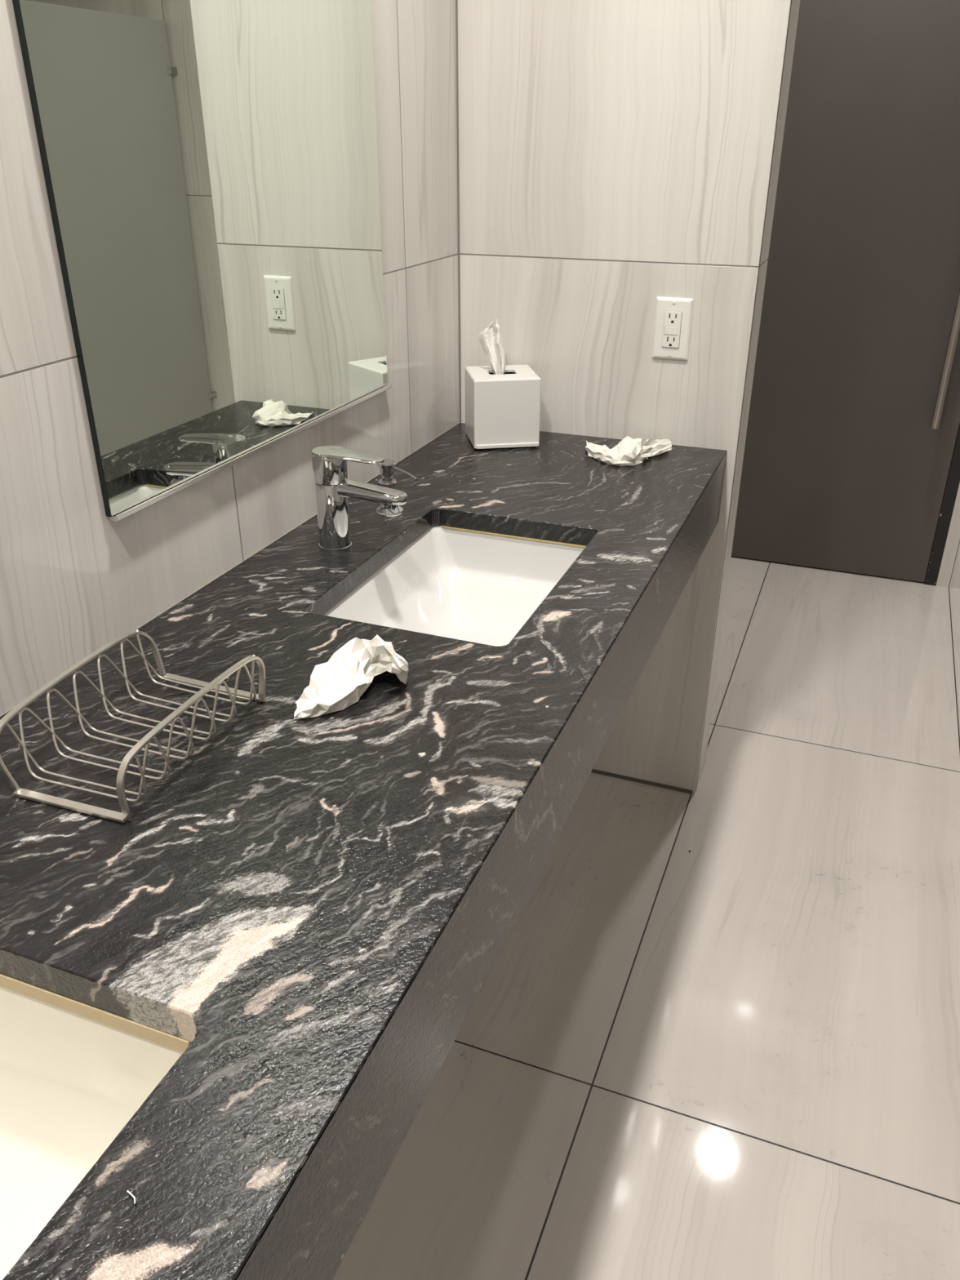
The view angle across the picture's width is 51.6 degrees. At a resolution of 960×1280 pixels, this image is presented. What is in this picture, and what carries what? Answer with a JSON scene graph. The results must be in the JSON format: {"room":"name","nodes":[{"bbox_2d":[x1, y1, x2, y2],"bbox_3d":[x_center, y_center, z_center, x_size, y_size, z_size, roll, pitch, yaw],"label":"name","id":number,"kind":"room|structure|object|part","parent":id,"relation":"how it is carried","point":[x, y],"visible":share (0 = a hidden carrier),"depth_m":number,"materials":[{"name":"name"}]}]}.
{"room":"public restroom","nodes":[
{"label":"public restroom","id":0,"kind":"room"},
{"bbox_2d":[0,0,459,715],"bbox_3d":[-0.363,-0.583,1.320,0.100,2.600,4.699,10,29,19],"label":"wall","id":1,"kind":"structure","parent":0,"point":[74,580],"depth_m":1.26,"materials":[{"name":"tile"}]},
{"bbox_2d":[12,0,391,521],"bbox_3d":[-0.299,-0.730,1.253,0.014,0.976,0.740,10,29,19],"label":"wall mirror","id":2,"kind":"object","parent":1,"relation":"attached to","point":[211,167],"visible":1,"depth_m":1.25,"materials":[{"name":"clear glass"}]},
{"bbox_2d":[0,422,726,1279],"bbox_3d":[-0.225,0.164,1.069,0.570,0.147,2.449,10,29,19],"label":"countertop","id":3,"kind":"structure","parent":1,"relation":"attached to","point":[321,906],"depth_m":0.89,"materials":[{"name":"black stone"}]},
{"bbox_2d":[0,973,191,1279],"bbox_3d":[-0.462,0.417,0.609,0.436,0.114,0.524,10,29,19],"label":"undermount sink","id":4,"kind":"object","parent":3,"relation":"in","point":[73,1073],"visible":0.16,"depth_m":0.76,"materials":[{"name":"beige ceramic"}]},
{"bbox_2d":[126,1190,135,1204],"bbox_3d":[-0.205,0.329,0.586,0.002,0.002,0.011,-22,34,-36],"label":"thread","id":5,"kind":"object","parent":3,"relation":"on","point":[127,1191],"visible":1,"depth_m":0.58,"materials":[{"name":"fabric"}]},
{"bbox_2d":[0,630,265,822],"bbox_3d":[-0.349,0.073,1.010,0.165,0.070,0.249,10,29,19],"label":"wire rack","id":6,"kind":"object","parent":3,"relation":"on","point":[214,686],"visible":1,"depth_m":0.99,"materials":[{"name":"silver metal"}]},
{"bbox_3d":[-0.410,0.062,1.030,0.027,0.070,0.245,9,28,17],"label":"rail","id":7,"kind":"part","parent":6,"relation":"part of","materials":[{"name":"silver metal"}]},
{"bbox_3d":[-0.280,0.085,0.985,0.011,0.069,0.238,10,29,19],"label":"rail","id":8,"kind":"part","parent":6,"relation":"part of","materials":[{"name":"silver metal"}]},
{"bbox_2d":[293,635,408,719],"bbox_3d":[-0.157,0.029,1.110,0.147,0.056,0.099,-17,32,-30],"label":"crumpled tissue","id":9,"kind":"object","parent":3,"relation":"on","point":[336,684],"visible":1,"depth_m":1.10,"materials":[{"name":"paper"}]},
{"bbox_2d":[311,445,407,551],"bbox_3d":[-0.175,-0.203,1.462,0.148,0.148,0.051,10,29,19],"label":"faucet","id":10,"kind":"object","parent":3,"relation":"on","point":[333,488],"visible":1,"depth_m":1.45,"materials":[{"name":"silver metal"}]},
{"bbox_3d":[-0.185,-0.266,1.435,0.099,0.011,0.048,10,29,19],"label":"lever","id":11,"kind":"part","parent":10,"relation":"part of","materials":[{"name":"silver metal"}]},
{"bbox_3d":[-0.163,-0.218,1.450,0.122,0.026,0.033,10,29,19],"label":"spout","id":12,"kind":"part","parent":10,"relation":"part of","materials":[{"name":"silver metal"}]},
{"bbox_2d":[376,458,417,486],"bbox_3d":[-0.149,-0.287,1.744,0.037,0.040,0.096,-16,31,-29],"label":"soap dispenser","id":13,"kind":"object","parent":3,"relation":"on","point":[387,468],"visible":0.93,"depth_m":1.75,"materials":[{"name":"silver metal"}]},
{"bbox_3d":[-0.134,-0.292,1.733,0.005,0.013,0.069,-24,36,-38],"label":"spout","id":14,"kind":"part","parent":13,"relation":"part of","materials":[{"name":"silver metal"}]},
{"bbox_2d":[323,524,586,646],"bbox_3d":[-0.023,-0.021,1.481,0.331,0.132,0.479,10,29,19],"label":"undermount sink","id":15,"kind":"object","parent":3,"relation":"in","point":[477,586],"visible":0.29,"depth_m":1.62,"materials":[{"name":"white ceramic"}]},
{"bbox_2d":[464,364,541,448],"bbox_3d":[0.044,-0.468,1.992,0.131,0.136,0.134,-4,27,-8],"label":"tissue box cover","id":16,"kind":"object","parent":3,"relation":"on","point":[503,411],"visible":1,"depth_m":1.94,"materials":[{"name":"white plastic"}]},
{"bbox_3d":[0.044,-0.465,1.995,0.110,0.119,0.110,-4,27,-8],"label":"carton","id":17,"kind":"object","parent":16,"relation":"in","visible":0},
{"bbox_2d":[478,318,505,374],"bbox_3d":[0.022,-0.572,1.948,0.060,0.116,0.022,10,29,19],"label":"tissue","id":18,"kind":"object","parent":17,"relation":"in","point":[490,339],"visible":0.94,"depth_m":1.94,"materials":[{"name":"paper"}]},
{"bbox_2d":[585,435,671,466],"bbox_3d":[0.291,-0.369,1.906,0.172,0.038,0.125,-1,27,-2],"label":"crumpled tissue","id":19,"kind":"object","parent":3,"relation":"on","point":[630,451],"visible":1,"depth_m":1.89,"materials":[{"name":"paper"}]},
{"bbox_2d":[457,0,799,793],"bbox_3d":[0.256,-0.875,1.889,0.588,2.600,0.142,10,29,19],"label":"wall","id":20,"kind":"structure","parent":0,"point":[615,156],"depth_m":1.86,"materials":[{"name":"tile"}]},
{"bbox_2d":[455,0,461,422],"bbox_3d":[-0.042,-1.259,1.736,0.003,1.776,0.003,10,29,19],"label":"trim","id":21,"kind":"structure","parent":20,"relation":"attached to","point":[456,1],"depth_m":1.94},
{"bbox_2d":[591,768,693,794],"bbox_3d":[0.227,0.309,2.421,0.582,0.008,0.004,10,29,19],"label":"baseboard","id":22,"kind":"structure","parent":20,"relation":"attached to","point":[593,771],"depth_m":2.36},
{"bbox_2d":[652,296,693,360],"bbox_3d":[0.366,-0.593,1.894,0.070,0.114,0.009,10,29,19],"label":"wall outlet","id":23,"kind":"object","parent":20,"relation":"attached to","point":[672,329],"visible":1,"depth_m":1.89,"materials":[{"name":"white plastic"}]},
{"bbox_2d":[662,311,682,347],"bbox_3d":[0.366,-0.593,1.893,0.033,0.066,0.006,10,29,19],"label":"receptacle","id":24,"kind":"object","parent":23,"relation":"attached to","point":[672,321],"depth_m":1.89,"materials":[{"name":"plastic"}]},
{"bbox_2d":[695,0,791,791],"bbox_3d":[0.508,-0.800,1.744,0.001,2.600,0.002,10,29,19],"label":"trim","id":25,"kind":"structure","parent":20,"relation":"attached to","point":[791,0],"depth_m":1.88,"materials":[{"name":"grey metal"}]},
{"bbox_2d":[731,0,959,582],"bbox_3d":[1.099,-1.200,3.064,0.905,2.094,0.108,10,29,19],"label":"door","id":26,"kind":"structure","parent":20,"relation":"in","point":[854,420],"depth_m":3.10,"materials":[{"name":"laminate"}]},
{"bbox_3d":[1.437,-1.072,2.931,0.025,0.904,0.025,10,29,19],"label":"pull handle","id":27,"kind":"part","parent":26,"relation":"part of","materials":[{"name":"metal"}]},
{"bbox_2d":[333,555,959,1279],"bbox_3d":[1.080,0.868,1.429,3.200,0.080,4.699,10,29,19],"label":"floor","id":28,"kind":"structure","parent":0,"point":[735,1055],"depth_m":1.75,"materials":[{"name":"tile"}]},
{"bbox_2d":[935,482,959,589],"bbox_3d":[1.919,-1.302,2.721,3.000,2.600,0.100,10,29,19],"label":"wall","id":29,"kind":"structure","parent":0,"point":[948,575],"depth_m":3.33,"materials":[{"name":"tile"}]},
{"bbox_2d":[924,423,959,586],"bbox_3d":[1.112,-1.232,3.088,0.983,2.140,0.062,10,29,19],"label":"door frame","id":30,"kind":"structure","parent":29,"relation":"attached to","point":[953,477],"depth_m":3.29,"materials":[{"name":"black paint"}]}
]}

